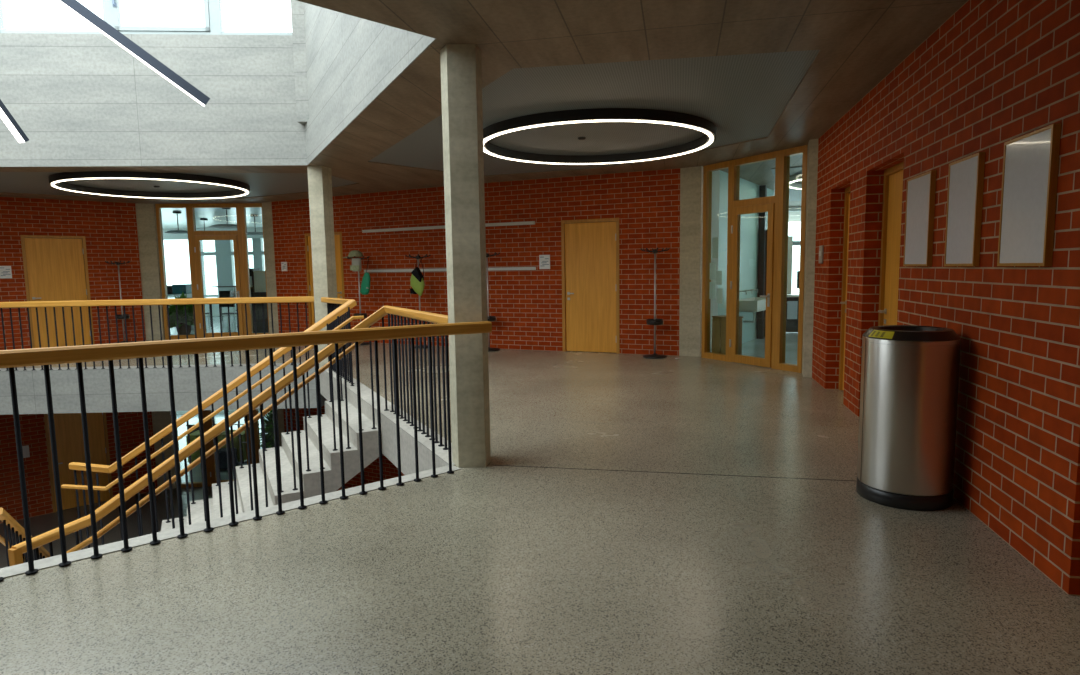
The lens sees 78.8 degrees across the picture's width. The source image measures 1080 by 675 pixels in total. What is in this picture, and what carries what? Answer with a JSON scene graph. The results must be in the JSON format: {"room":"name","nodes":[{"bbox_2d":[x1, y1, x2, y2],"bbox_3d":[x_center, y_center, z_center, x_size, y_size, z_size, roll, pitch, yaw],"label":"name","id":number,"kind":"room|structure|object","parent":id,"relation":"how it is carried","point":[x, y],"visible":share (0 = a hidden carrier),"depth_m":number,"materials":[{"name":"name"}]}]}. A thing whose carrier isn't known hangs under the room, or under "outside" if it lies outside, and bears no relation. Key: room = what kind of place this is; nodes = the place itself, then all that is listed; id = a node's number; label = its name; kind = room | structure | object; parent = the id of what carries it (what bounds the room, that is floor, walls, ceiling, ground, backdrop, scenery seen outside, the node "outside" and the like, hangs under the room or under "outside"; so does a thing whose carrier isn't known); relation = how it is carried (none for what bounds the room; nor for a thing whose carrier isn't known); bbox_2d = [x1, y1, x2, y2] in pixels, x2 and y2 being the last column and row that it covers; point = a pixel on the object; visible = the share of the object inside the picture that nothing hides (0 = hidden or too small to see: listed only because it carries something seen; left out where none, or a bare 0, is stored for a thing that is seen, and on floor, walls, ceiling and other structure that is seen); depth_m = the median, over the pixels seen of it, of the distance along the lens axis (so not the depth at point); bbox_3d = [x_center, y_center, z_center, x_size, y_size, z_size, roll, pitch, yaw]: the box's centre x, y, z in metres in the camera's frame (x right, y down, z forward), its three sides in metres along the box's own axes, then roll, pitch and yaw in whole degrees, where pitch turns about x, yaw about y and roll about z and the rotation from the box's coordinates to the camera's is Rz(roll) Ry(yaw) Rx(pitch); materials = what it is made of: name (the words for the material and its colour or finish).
{"room":"school corridor","nodes":[
{"label":"school corridor","id":0,"kind":"room"},
{"bbox_2d":[0,99,28,142],"bbox_3d":[-6.270,-3.950,7.289,0.100,3.371,0.790,1,6,18],"label":"pendant light","id":1,"kind":"object","parent":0,"point":[5,115],"visible":1,"depth_m":7.66,"materials":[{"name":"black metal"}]},
{"bbox_2d":[0,108,24,142],"bbox_3d":[-6.260,-2.797,7.385,0.092,1.058,0.739,1,6,18],"label":"diffuser","id":2,"kind":"object","parent":1,"relation":"attached to","point":[5,115],"depth_m":7.66,"materials":[{"name":"plastic"}]},
{"bbox_2d":[0,197,156,523],"bbox_3d":[-13.594,0.781,11.050,12.216,6.640,0.300,-6,8,-43],"label":"wall","id":3,"kind":"structure","parent":0,"point":[109,229],"depth_m":13.97,"materials":[{"name":"brick"}]},
{"bbox_2d":[0,266,11,277],"bbox_3d":[-10.794,-1.319,13.262,0.200,0.250,0.017,-6,8,-43],"label":"notice","id":4,"kind":"object","parent":3,"relation":"attached to","point":[5,271],"visible":1,"depth_m":13.26,"materials":[{"name":"paper"}]},
{"bbox_2d":[22,445,29,457],"bbox_3d":[-10.730,2.379,13.658,0.180,0.250,0.016,-6,8,-43],"label":"notice","id":5,"kind":"object","parent":3,"relation":"attached to","point":[25,449],"visible":0.64,"depth_m":13.68,"materials":[{"name":"paper"}]},
{"bbox_2d":[20,235,94,347],"bbox_3d":[-10.225,-1.000,13.942,1.200,2.395,0.250,-6,8,-43],"label":"door","id":6,"kind":"structure","parent":3,"relation":"in","point":[55,267],"depth_m":13.88,"materials":[{"name":"brown wood"}]},
{"bbox_2d":[44,412,112,512],"bbox_3d":[-10.097,2.535,14.381,1.200,2.350,0.250,-6,8,-43],"label":"door","id":7,"kind":"structure","parent":3,"relation":"in","point":[68,426],"depth_m":14.31,"materials":[{"name":"brown wood"}]},
{"bbox_2d":[57,0,209,105],"bbox_3d":[-4.851,-4.134,6.976,2.269,2.984,0.055,-5,7,-35],"label":"pendant light","id":8,"kind":"object","parent":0,"point":[74,6],"visible":1,"depth_m":7.29,"materials":[{"name":"black metal"}]},
{"bbox_2d":[0,413,269,567],"bbox_3d":[-2.186,4.151,10.486,29.500,0.304,30.000,-1,6,0],"label":"floor","id":9,"kind":"structure","parent":0,"point":[41,524],"depth_m":13.80,"materials":[{"name":"stone"}]},
{"bbox_2d":[186,430,199,461],"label":"potted plant","id":10,"kind":"object","parent":9,"relation":"on","point":[194,436],"depth_m":17.40,"materials":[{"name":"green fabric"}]},
{"bbox_2d":[171,409,259,487],"bbox_3d":[-7.455,2.118,15.571,2.383,2.850,0.195,-2,6,-6],"label":"window","id":11,"kind":"structure","parent":9,"relation":"on","point":[210,461],"depth_m":15.61,"materials":[{"name":"brown wood"}]},
{"bbox_2d":[186,418,244,425],"bbox_3d":[-9.258,2.817,19.183,1.700,0.760,0.800,-1,6,0],"label":"table","id":12,"kind":"object","parent":9,"relation":"on","point":[217,420],"visible":0.16,"depth_m":19.07,"materials":[{"name":"ceramic"}]},
{"bbox_2d":[176,410,269,413],"bbox_3d":[-10.333,1.175,23.786,9.900,3.100,0.300,-1,6,0],"label":"window","id":13,"kind":"structure","parent":9,"relation":"on","point":[222,411],"depth_m":23.79,"materials":[{"name":"paint"}]},
{"bbox_2d":[219,448,237,468],"bbox_3d":[-8.102,3.154,16.958,0.420,0.520,0.420,-1,6,0],"label":"upholstered stool","id":14,"kind":"object","parent":9,"relation":"on","point":[223,463],"visible":0.42,"depth_m":16.76,"materials":[{"name":"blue fabric"}]},
{"bbox_2d":[218,430,246,462],"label":"upholstered stool","id":15,"kind":"object","parent":9,"relation":"on","point":[221,436],"depth_m":17.39,"materials":[{"name":"green fabric"}]},
{"bbox_2d":[259,410,274,447],"bbox_3d":[-7.318,2.462,18.243,1.072,1.603,1.085,-1,6,0],"label":"potted plant","id":16,"kind":"object","parent":9,"relation":"on","point":[268,424],"visible":0.2,"depth_m":18.04,"materials":[{"name":"green plant"}]},
{"bbox_2d":[161,399,382,530],"bbox_3d":[-4.578,2.684,7.282,5.100,3.363,5.323,-4,7,-27],"label":"staircase","id":17,"kind":"structure","parent":9,"relation":"on","point":[331,459],"depth_m":7.22,"materials":[{"name":"concrete"}]},
{"bbox_2d":[0,507,49,566],"bbox_3d":[-5.968,2.794,7.733,0.116,2.386,2.418,-4,7,-27],"label":"stair railing","id":18,"kind":"object","parent":17,"relation":"on","point":[7,519],"visible":0.06,"depth_m":6.98,"materials":[{"name":"brown wood"}]},
{"bbox_2d":[61,297,363,549],"bbox_3d":[-4.200,0.991,8.600,3.389,2.905,1.852,-4,7,-31],"label":"stair railing","id":19,"kind":"object","parent":17,"relation":"on","point":[335,312],"visible":0.61,"depth_m":7.97,"materials":[{"name":"brown wood"}]},
{"bbox_2d":[8,305,447,565],"bbox_3d":[-2.472,1.216,6.200,3.637,2.905,1.950,-1,6,0],"label":"stair railing","id":20,"kind":"object","parent":17,"relation":"on","point":[16,552],"visible":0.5,"depth_m":6.29,"materials":[{"name":"brown wood"}]},
{"bbox_2d":[135,203,164,339],"bbox_3d":[-8.974,-1.497,15.122,0.500,3.100,0.380,-1,6,0],"label":"wall pier","id":21,"kind":"object","parent":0,"point":[145,212],"visible":0.86,"depth_m":14.97,"materials":[{"name":"concrete"}]},
{"bbox_2d":[0,33,306,166],"bbox_3d":[-6.494,-3.478,9.753,5.953,1.878,0.300,-1,6,-4],"label":"wall","id":22,"kind":"structure","parent":0,"point":[79,100],"depth_m":9.66,"materials":[{"name":"concrete"}]},
{"bbox_2d":[0,0,291,34],"bbox_3d":[-6.525,-5.130,9.556,5.968,1.450,0.190,-1,6,-4],"label":"window","id":23,"kind":"structure","parent":22,"relation":"in","point":[213,9],"depth_m":9.64,"materials":[{"name":"paint"}]},
{"bbox_2d":[151,411,175,488],"bbox_3d":[-8.920,2.023,15.491,0.500,3.100,0.380,-1,6,0],"label":"wall pier","id":24,"kind":"object","parent":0,"point":[160,419],"visible":0.36,"depth_m":15.40,"materials":[{"name":"concrete"}]},
{"bbox_2d":[262,202,278,333],"bbox_3d":[-6.195,-1.557,15.281,0.340,3.100,0.460,-1,6,0],"label":"wall pier","id":25,"kind":"object","parent":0,"point":[267,206],"visible":0.43,"depth_m":15.13,"materials":[{"name":"concrete"}]},
{"bbox_2d":[277,409,284,446],"bbox_3d":[-6.140,1.963,15.650,0.340,3.100,0.460,-1,6,0],"label":"wall pier","id":26,"kind":"object","parent":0,"point":[280,411],"visible":0.07,"depth_m":15.50,"materials":[{"name":"concrete"}]},
{"bbox_2d":[271,186,448,490],"bbox_3d":[-3.690,0.304,14.135,5.145,6.640,0.300,2,7,28],"label":"wall","id":27,"kind":"structure","parent":0,"point":[420,207],"depth_m":13.61,"materials":[{"name":"brick"}]},
{"bbox_2d":[281,262,287,270],"bbox_3d":[-5.788,-1.606,14.868,0.180,0.210,0.017,2,7,28],"label":"notice","id":28,"kind":"object","parent":27,"relation":"attached to","point":[283,264],"visible":1,"depth_m":14.86,"materials":[{"name":"paper"}]},
{"bbox_2d":[305,232,344,326],"bbox_3d":[-4.643,-1.134,14.401,1.200,2.395,0.250,2,7,28],"label":"door","id":29,"kind":"structure","parent":27,"relation":"in","point":[337,235],"depth_m":14.41,"materials":[{"name":"brown wood"}]},
{"bbox_2d":[362,221,534,232],"bbox_3d":[-1.907,-2.136,12.732,4.015,0.056,0.106,2,7,26],"label":"wall rail","id":30,"kind":"object","parent":27,"relation":"attached to","point":[527,222],"visible":0.7,"depth_m":12.80,"materials":[{"name":"metal"}]},
{"bbox_2d":[364,267,535,271],"bbox_3d":[-1.895,-1.320,12.818,4.015,0.056,0.106,2,7,26],"label":"wall rail","id":31,"kind":"object","parent":27,"relation":"attached to","point":[495,268],"visible":0.7,"depth_m":12.83,"materials":[{"name":"metal"}]},
{"bbox_2d":[297,0,435,38],"bbox_3d":[-3.237,-2.705,1.903,7.201,1.878,0.300,-7,8,-43],"label":"trim","id":32,"kind":"structure","parent":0,"point":[297,0],"depth_m":4.19,"materials":[{"name":"concrete"}]},
{"bbox_2d":[303,2,436,164],"bbox_3d":[-2.010,-4.035,7.123,0.300,3.398,6.047,-4,7,-27],"label":"wall","id":33,"kind":"structure","parent":0,"point":[388,51],"depth_m":7.27,"materials":[{"name":"concrete"}]},
{"bbox_2d":[291,0,308,123],"bbox_3d":[-3.451,-4.588,9.734,0.280,2.800,0.470,-1,6,0],"label":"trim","id":34,"kind":"structure","parent":33,"relation":"attached to","point":[297,7],"depth_m":9.56,"materials":[{"name":"concrete"}]},
{"bbox_2d":[0,0,967,228],"bbox_3d":[-2.291,-2.623,9.776,29.500,0.072,30.000,-1,6,0],"label":"ceiling","id":35,"kind":"structure","parent":0,"point":[859,43],"depth_m":4.92,"materials":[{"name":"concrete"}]},
{"bbox_2d":[164,211,187,233],"bbox_3d":[-9.267,-2.945,16.810,0.640,0.540,0.640,-1,6,0],"label":"pendant lamp","id":36,"kind":"object","parent":35,"relation":"hanging from","point":[178,231],"visible":0.95,"depth_m":16.74,"materials":[{"name":"black plastic"}]},
{"bbox_2d":[208,208,236,227],"bbox_3d":[-7.566,-2.903,15.872,0.840,0.480,0.840,-1,6,0],"label":"pendant lamp","id":37,"kind":"object","parent":35,"relation":"hanging from","point":[227,225],"visible":0.82,"depth_m":15.77,"materials":[{"name":"black plastic"}]},
{"bbox_2d":[247,214,262,234],"bbox_3d":[-7.819,-3.095,18.023,0.680,0.540,0.680,-1,6,0],"label":"pendant lamp","id":38,"kind":"object","parent":35,"relation":"hanging from","point":[251,215],"visible":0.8,"depth_m":17.94,"materials":[{"name":"black plastic"}]},
{"bbox_2d":[789,174,801,188],"bbox_3d":[5.956,-2.897,11.973,2.810,0.095,2.810,-1,6,0],"label":"lamp","id":39,"kind":"object","parent":35,"relation":"attached to","point":[795,178],"visible":0.06,"depth_m":11.98,"materials":[{"name":"white paint"}]},
{"bbox_2d":[0,316,1079,674],"bbox_3d":[-2.243,0.491,10.103,29.500,0.024,30.000,-1,6,0],"label":"floor","id":40,"kind":"structure","parent":0,"point":[512,569],"depth_m":3.30,"materials":[{"name":"stone"}]},
{"bbox_2d":[105,261,134,342],"bbox_3d":[-9.193,-0.771,14.423,0.452,1.808,0.452,-3,6,-22],"label":"coat stand","id":41,"kind":"object","parent":40,"relation":"on","point":[120,316],"visible":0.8,"depth_m":14.39,"materials":[{"name":"black metal"}]},
{"bbox_2d":[115,314,129,318],"bbox_3d":[-9.188,-0.459,14.456,0.280,0.090,0.280,-1,6,0],"label":"tray","id":42,"kind":"object","parent":41,"relation":"on","point":[121,316],"depth_m":14.35,"materials":[{"name":"black plastic"}]},
{"bbox_2d":[168,292,193,334],"bbox_3d":[-8.760,-0.590,16.114,0.958,1.082,0.954,-1,6,0],"label":"potted plant","id":43,"kind":"object","parent":40,"relation":"on","point":[172,308],"visible":0.66,"depth_m":15.93,"materials":[{"name":"green plant"}]},
{"bbox_2d":[168,293,193,329],"bbox_3d":[-9.962,-0.676,17.609,1.200,0.978,0.500,-1,6,0],"label":"shelf","id":44,"kind":"object","parent":40,"relation":"on","point":[188,295],"visible":0.06,"depth_m":17.51,"materials":[{"name":"ceramic"}]},
{"bbox_2d":[167,286,172,293],"bbox_3d":[-9.986,-1.272,17.547,0.470,0.220,0.400,-1,6,0],"label":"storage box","id":45,"kind":"object","parent":44,"relation":"on","point":[169,288],"visible":0.24,"depth_m":17.35,"materials":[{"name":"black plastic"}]},
{"bbox_2d":[172,284,191,293],"bbox_3d":[-9.531,-1.294,17.545,0.360,0.250,0.400,-1,6,0],"label":"storage box","id":46,"kind":"object","parent":44,"relation":"on","point":[177,288],"visible":0.79,"depth_m":17.35,"materials":[{"name":"teal plastic"}]},
{"bbox_2d":[155,203,268,339],"bbox_3d":[-7.512,-1.525,15.189,2.383,3.095,0.195,-2,6,-6],"label":"glass door","id":47,"kind":"structure","parent":40,"relation":"on","point":[239,236],"depth_m":15.13,"materials":[{"name":"brown wood"}]},
{"bbox_2d":[163,227,264,315],"bbox_3d":[-10.388,-2.345,23.416,9.900,3.100,0.300,-1,6,0],"label":"window","id":48,"kind":"structure","parent":40,"relation":"on","point":[224,253],"depth_m":23.25,"materials":[{"name":"glass"}]},
{"bbox_2d":[219,297,236,329],"bbox_3d":[-8.211,-0.639,17.465,0.400,0.880,0.412,-1,6,0],"label":"chair","id":49,"kind":"object","parent":40,"relation":"on","point":[221,305],"visible":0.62,"depth_m":17.24,"materials":[{"name":"black plastic"}]},
{"bbox_2d":[0,465,460,577],"bbox_3d":[-3.656,1.509,2.611,7.773,0.446,0.142,-6,8,-39],"label":"trim","id":50,"kind":"structure","parent":40,"relation":"attached to","point":[53,561],"depth_m":3.91,"materials":[{"name":"concrete"}]},
{"bbox_2d":[0,321,491,580],"bbox_3d":[-1.976,0.561,3.742,4.012,1.153,0.178,-5,8,-37],"label":"railing","id":51,"kind":"object","parent":40,"relation":"on","point":[47,356],"visible":1,"depth_m":3.80,"materials":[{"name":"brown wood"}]},
{"bbox_2d":[249,268,268,332],"bbox_3d":[-7.136,-0.951,16.731,0.720,1.620,0.500,-1,6,0],"label":"tall cabinet","id":52,"kind":"object","parent":40,"relation":"on","point":[257,277],"visible":0.35,"depth_m":16.50,"materials":[{"name":"ceramic"}]},
{"bbox_2d":[307,166,337,368],"bbox_3d":[-3.357,-1.072,10.239,0.280,3.100,0.280,-1,6,0],"label":"concrete column","id":53,"kind":"structure","parent":40,"relation":"on","point":[319,177],"depth_m":10.11,"materials":[{"name":"concrete"}]},
{"bbox_2d":[343,250,369,344],"bbox_3d":[-3.763,-0.817,13.475,0.577,1.930,0.466,-3,6,-22],"label":"coat stand","id":54,"kind":"object","parent":40,"relation":"on","point":[360,313],"depth_m":13.41,"materials":[{"name":"black metal"}]},
{"bbox_2d":[350,258,361,270],"bbox_3d":[-3.683,-1.466,13.192,0.230,0.277,0.130,2,7,26],"label":"mesh bag","id":55,"kind":"object","parent":54,"relation":"hanging from","point":[356,262],"visible":1,"depth_m":13.14,"materials":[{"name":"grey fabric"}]},
{"bbox_2d":[353,313,366,317],"bbox_3d":[-3.697,-0.447,13.531,0.280,0.090,0.280,-1,6,0],"label":"tray","id":56,"kind":"object","parent":54,"relation":"on","point":[356,314],"depth_m":13.45,"materials":[{"name":"black plastic"}]},
{"bbox_2d":[360,259,369,294],"bbox_3d":[-3.530,-1.225,13.244,0.224,0.722,0.186,-2,6,-12],"label":"bag","id":57,"kind":"object","parent":54,"relation":"hanging from","point":[365,285],"visible":1,"depth_m":13.21,"materials":[{"name":"green fabric"}]},
{"bbox_2d":[320,368,454,474],"bbox_3d":[-2.039,0.927,7.922,0.232,0.446,6.317,-4,7,-27],"label":"trim","id":58,"kind":"structure","parent":40,"relation":"attached to","point":[388,419],"depth_m":6.59,"materials":[{"name":"concrete"}]},
{"bbox_2d":[405,254,429,348],"bbox_3d":[-2.341,-0.704,12.772,0.452,1.808,0.452,-5,7,-34],"label":"coat stand","id":59,"kind":"object","parent":40,"relation":"on","point":[418,256],"visible":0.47,"depth_m":12.69,"materials":[{"name":"black metal"}]},
{"bbox_2d":[410,257,424,295],"bbox_3d":[-2.349,-1.170,12.547,0.323,0.742,0.132,2,7,26],"label":"bag","id":60,"kind":"object","parent":59,"relation":"hanging from","point":[417,284],"visible":1,"depth_m":12.52,"materials":[{"name":"fabric"}]},
{"bbox_2d":[440,44,490,467],"bbox_3d":[-0.559,-0.567,5.007,0.300,3.100,0.320,-1,6,0],"label":"concrete column","id":61,"kind":"structure","parent":40,"relation":"on","point":[461,70],"depth_m":4.86,"materials":[{"name":"concrete"}]},
{"bbox_2d":[486,252,499,351],"bbox_3d":[-0.960,-0.660,12.146,0.452,1.808,0.452,-3,6,-22],"label":"coat stand","id":62,"kind":"object","parent":40,"relation":"on","point":[489,318],"visible":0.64,"depth_m":12.11,"materials":[{"name":"black metal"}]},
{"bbox_2d":[487,316,495,320],"bbox_3d":[-0.956,-0.348,12.179,0.280,0.090,0.280,-1,6,0],"label":"tray","id":63,"kind":"object","parent":62,"relation":"on","point":[490,318],"depth_m":12.08,"materials":[{"name":"black plastic"}]},
{"bbox_2d":[641,247,669,358],"bbox_3d":[1.901,-0.571,10.873,0.452,1.808,0.452,-3,6,-22],"label":"coat stand","id":64,"kind":"object","parent":40,"relation":"on","point":[654,321],"visible":1,"depth_m":10.83,"materials":[{"name":"black metal"}]},
{"bbox_2d":[646,319,662,324],"bbox_3d":[1.906,-0.258,10.906,0.280,0.090,0.280,-1,6,0],"label":"tray","id":65,"kind":"object","parent":64,"relation":"on","point":[649,321],"depth_m":10.80,"materials":[{"name":"black plastic"}]},
{"bbox_2d":[496,465,852,480],"bbox_3d":[1.085,0.990,4.776,2.956,0.002,0.008,0,6,11],"label":"trim","id":66,"kind":"structure","parent":40,"relation":"on","point":[496,465],"depth_m":4.78,"materials":[{"name":"black metal"}]},
{"bbox_2d":[679,166,702,356],"bbox_3d":[2.555,-1.242,10.982,0.386,3.100,0.357,3,7,31],"label":"wall pier","id":67,"kind":"object","parent":40,"relation":"on","point":[691,178],"visible":0.79,"depth_m":10.82,"materials":[{"name":"concrete"}]},
{"bbox_2d":[712,315,742,354],"bbox_3d":[3.038,-0.003,10.680,0.288,0.685,0.420,-4,7,-29],"label":"base cabinet","id":68,"kind":"object","parent":40,"relation":"on","point":[718,322],"visible":0.38,"depth_m":10.61,"materials":[{"name":"brown wood"}]},
{"bbox_2d":[701,145,807,372],"bbox_3d":[3.143,-1.128,9.837,0.195,3.095,1.978,-4,7,-29],"label":"door frame","id":69,"kind":"structure","parent":40,"relation":"on","point":[777,206],"depth_m":9.54,"materials":[{"name":"brown wood"}]},
{"bbox_2d":[709,282,714,298],"bbox_3d":[2.787,-0.760,10.621,0.002,0.270,0.130,-4,7,-29],"label":"paper sheet","id":70,"kind":"object","parent":69,"relation":"attached to","point":[712,284],"visible":1,"depth_m":10.62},
{"bbox_2d":[710,263,715,279],"bbox_3d":[2.782,-1.068,10.589,0.002,0.270,0.130,-4,7,-29],"label":"paper sheet","id":71,"kind":"object","parent":69,"relation":"attached to","point":[712,265],"visible":1,"depth_m":10.58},
{"bbox_2d":[712,237,717,257],"bbox_3d":[2.801,-1.432,10.507,0.002,0.330,0.130,-4,7,-29],"label":"paper sheet","id":72,"kind":"object","parent":69,"relation":"attached to","point":[714,240],"visible":1,"depth_m":10.51,"materials":[{"name":"paper"}]},
{"bbox_2d":[716,271,721,284],"bbox_3d":[2.852,-0.952,10.478,0.002,0.220,0.130,-4,7,-29],"label":"paper sheet","id":73,"kind":"object","parent":69,"relation":"attached to","point":[718,273],"visible":1,"depth_m":10.47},
{"bbox_2d":[716,288,722,303],"bbox_3d":[2.866,-0.662,10.491,0.002,0.240,0.130,-4,7,-29],"label":"paper sheet","id":74,"kind":"object","parent":69,"relation":"attached to","point":[719,291],"visible":1,"depth_m":10.49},
{"bbox_2d":[757,185,766,338],"bbox_3d":[4.495,-1.506,13.313,0.120,3.080,0.120,3,7,32],"label":"steel post","id":75,"kind":"object","parent":40,"relation":"on","point":[762,189],"visible":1,"depth_m":13.26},
{"bbox_2d":[764,230,766,336],"bbox_3d":[4.898,-1.127,13.755,0.360,2.220,0.460,3,7,32],"label":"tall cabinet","id":76,"kind":"object","parent":40,"relation":"on","point":[766,230],"visible":0.02,"depth_m":13.61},
{"bbox_2d":[786,294,798,331],"bbox_3d":[5.852,-0.550,14.519,1.560,0.805,0.665,-1,6,0],"label":"base cabinet","id":77,"kind":"object","parent":40,"relation":"on","point":[791,324],"visible":0.05,"depth_m":14.23,"materials":[{"name":"ceramic"}]},
{"bbox_2d":[787,301,797,318],"bbox_3d":[5.441,-0.590,14.169,0.220,0.390,0.010,-1,6,0],"label":"towel","id":78,"kind":"object","parent":77,"relation":"hanging from","point":[792,306],"visible":1,"depth_m":14.16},
{"bbox_2d":[787,294,798,296],"bbox_3d":[5.846,-0.930,14.486,1.560,0.043,0.650,-1,6,0],"label":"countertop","id":79,"kind":"structure","parent":77,"relation":"on","point":[788,295],"depth_m":14.16,"materials":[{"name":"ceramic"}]},
{"bbox_2d":[787,236,792,293],"bbox_3d":[5.369,-1.583,14.437,0.335,1.270,0.040,-1,6,0],"label":"whiteboard","id":80,"kind":"object","parent":79,"relation":"on","point":[790,238],"visible":0.4,"depth_m":14.42,"materials":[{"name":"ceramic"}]},
{"bbox_2d":[802,139,817,377],"bbox_3d":[3.695,-1.026,8.757,0.380,3.100,0.380,-1,6,0],"label":"wall pier","id":81,"kind":"object","parent":40,"relation":"on","point":[812,157],"visible":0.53,"depth_m":8.63,"materials":[{"name":"concrete"}]},
{"bbox_2d":[856,325,960,510],"bbox_3d":[2.343,0.483,4.197,0.548,1.092,0.548,2,7,29],"label":"waste bin","id":82,"kind":"object","parent":40,"relation":"on","point":[910,373],"visible":1,"depth_m":3.98,"materials":[{"name":"silver metal"}]},
{"bbox_2d":[870,331,884,336],"bbox_3d":[2.094,-0.022,4.071,0.030,0.029,0.098,-3,6,-17],"label":"print","id":83,"kind":"object","parent":82,"relation":"on","point":[874,333],"depth_m":4.07},
{"bbox_3d":[-8.611,-0.651,18.218,1.500,0.760,0.800,-1,6,0],"label":"table","id":84,"kind":"object","parent":40,"relation":"on","visible":0},
{"bbox_2d":[211,286,236,297],"bbox_3d":[-8.370,-1.229,18.132,1.200,0.390,0.350,-1,6,0],"label":"stand","id":85,"kind":"object","parent":84,"relation":"on","point":[221,293],"visible":0.37,"depth_m":18.06,"materials":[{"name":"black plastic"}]},
{"bbox_2d":[484,168,679,355],"bbox_3d":[0.461,-1.305,11.897,4.200,3.100,0.300,2,7,24],"label":"wall","id":86,"kind":"structure","parent":0,"point":[526,305],"depth_m":11.53,"materials":[{"name":"brick"}]},
{"bbox_2d":[539,255,549,268],"bbox_3d":[0.084,-1.366,11.880,0.210,0.255,0.017,2,7,24],"label":"notice","id":87,"kind":"object","parent":86,"relation":"attached to","point":[544,260],"visible":1,"depth_m":11.87,"materials":[{"name":"paper"}]},
{"bbox_2d":[561,218,619,353],"bbox_3d":[0.916,-0.932,11.654,1.170,2.395,0.250,2,7,24],"label":"door","id":88,"kind":"structure","parent":86,"relation":"in","point":[589,247],"depth_m":11.60,"materials":[{"name":"brown wood"}]},
{"bbox_2d":[710,170,719,351],"bbox_3d":[2.801,-1.256,11.080,0.510,3.100,0.150,-6,8,-42],"label":"wall","id":89,"kind":"structure","parent":0,"point":[715,174],"depth_m":11.06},
{"bbox_2d":[718,170,773,343],"bbox_3d":[3.995,-1.457,12.820,0.150,3.100,3.786,3,7,32],"label":"wall","id":90,"kind":"structure","parent":0,"point":[749,223],"depth_m":12.54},
{"bbox_2d":[739,289,765,322],"bbox_3d":[4.118,-0.597,12.549,0.417,0.621,1.400,3,7,32],"label":"trough","id":91,"kind":"object","parent":90,"relation":"attached to","point":[755,304],"visible":0.88,"depth_m":12.01,"materials":[{"name":"ceramic"}]},
{"bbox_2d":[789,207,800,245],"bbox_3d":[7.868,-2.128,18.642,8.800,3.100,0.300,-1,6,0],"label":"window","id":92,"kind":"structure","parent":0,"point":[791,209],"depth_m":18.34,"materials":[{"name":"glass"}]},
{"bbox_2d":[812,0,1079,595],"bbox_3d":[2.320,-0.271,1.762,0.360,3.100,13.939,0,6,12],"label":"wall","id":93,"kind":"structure","parent":0,"point":[994,73],"depth_m":3.75,"materials":[{"name":"brick"}]},
{"bbox_2d":[819,245,823,262],"bbox_3d":[3.487,-1.030,8.156,0.024,0.220,0.184,0,6,12],"label":"switch panel","id":94,"kind":"object","parent":93,"relation":"attached to","point":[821,248],"visible":1,"depth_m":8.08,"materials":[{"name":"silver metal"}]},
{"bbox_2d":[838,186,850,389],"bbox_3d":[3.559,-0.530,7.316,0.250,2.418,1.006,0,6,12],"label":"door","id":95,"kind":"structure","parent":93,"relation":"in","point":[843,302],"depth_m":7.71,"materials":[{"name":"brown wood"}]},
{"bbox_2d":[878,161,903,325],"bbox_3d":[3.230,-0.363,5.772,0.250,2.418,1.165,0,6,12],"label":"door","id":96,"kind":"structure","parent":93,"relation":"in","point":[893,176],"depth_m":6.06,"materials":[{"name":"brown wood"}]},
{"bbox_2d":[903,170,935,265],"bbox_3d":[2.768,-0.851,4.801,0.032,0.655,0.501,0,6,12],"label":"framed board","id":97,"kind":"object","parent":93,"relation":"attached to","point":[920,189],"visible":1,"depth_m":4.74,"materials":[{"name":"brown wood"}]},
{"bbox_2d":[944,152,984,265],"bbox_3d":[2.607,-0.769,4.045,0.032,0.655,0.440,0,6,12],"label":"framed board","id":98,"kind":"object","parent":93,"relation":"attached to","point":[965,175],"visible":1,"depth_m":4.00,"materials":[{"name":"brown wood"}]},
{"bbox_2d":[997,124,1060,265],"bbox_3d":[2.449,-0.689,3.306,0.032,0.655,0.476,0,6,12],"label":"framed board","id":99,"kind":"object","parent":93,"relation":"attached to","point":[1030,160],"visible":1,"depth_m":3.25,"materials":[{"name":"brown wood"}]},
{"bbox_3d":[-2.294,-2.798,9.758,29.500,0.200,30.000,-1,6,0],"label":"ceiling slab","id":100,"kind":"structure","parent":0,"visible":0},
{"bbox_2d":[0,172,356,198],"bbox_3d":[-8.679,-2.736,11.503,10.577,0.080,4.601,-3,6,-17],"label":"ceiling panel","id":101,"kind":"object","parent":100,"relation":"attached to","point":[261,184],"visible":0.33,"depth_m":11.86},
{"bbox_2d":[49,171,249,198],"bbox_3d":[-6.822,-2.680,11.673,3.060,0.120,3.060,-1,6,0],"label":"lamp","id":102,"kind":"object","parent":101,"relation":"attached to","point":[55,180],"visible":0.99,"depth_m":11.22,"materials":[{"name":"metal"}]},
{"bbox_2d":[370,50,818,175],"bbox_3d":[0.592,-2.532,8.184,4.162,0.080,7.215,-4,7,-28],"label":"ceiling panel","id":103,"kind":"object","parent":100,"relation":"attached to","point":[744,96],"visible":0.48,"depth_m":6.50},
{"bbox_2d":[483,108,715,164],"bbox_3d":[0.682,-2.425,8.133,2.890,0.120,2.890,-1,6,0],"label":"lamp","id":104,"kind":"object","parent":103,"relation":"attached to","point":[707,127],"visible":0.94,"depth_m":7.23,"materials":[{"name":"metal"}]},
{"bbox_3d":[-2.239,0.713,10.126,29.500,0.419,30.000,-1,6,0],"label":"ceiling","id":105,"kind":"structure","parent":0,"visible":0},
{"bbox_2d":[0,363,325,414],"bbox_3d":[-6.587,0.834,10.730,6.014,0.706,0.312,-1,6,-2],"label":"floor slab edge","id":106,"kind":"structure","parent":105,"relation":"attached to","point":[30,383],"depth_m":10.58,"materials":[{"name":"concrete"}]},
{"bbox_2d":[0,296,314,370],"bbox_3d":[-6.577,-0.056,10.510,6.353,1.109,0.082,-1,6,-2],"label":"railing","id":107,"kind":"object","parent":106,"relation":"on","point":[189,301],"visible":0.7,"depth_m":10.48,"materials":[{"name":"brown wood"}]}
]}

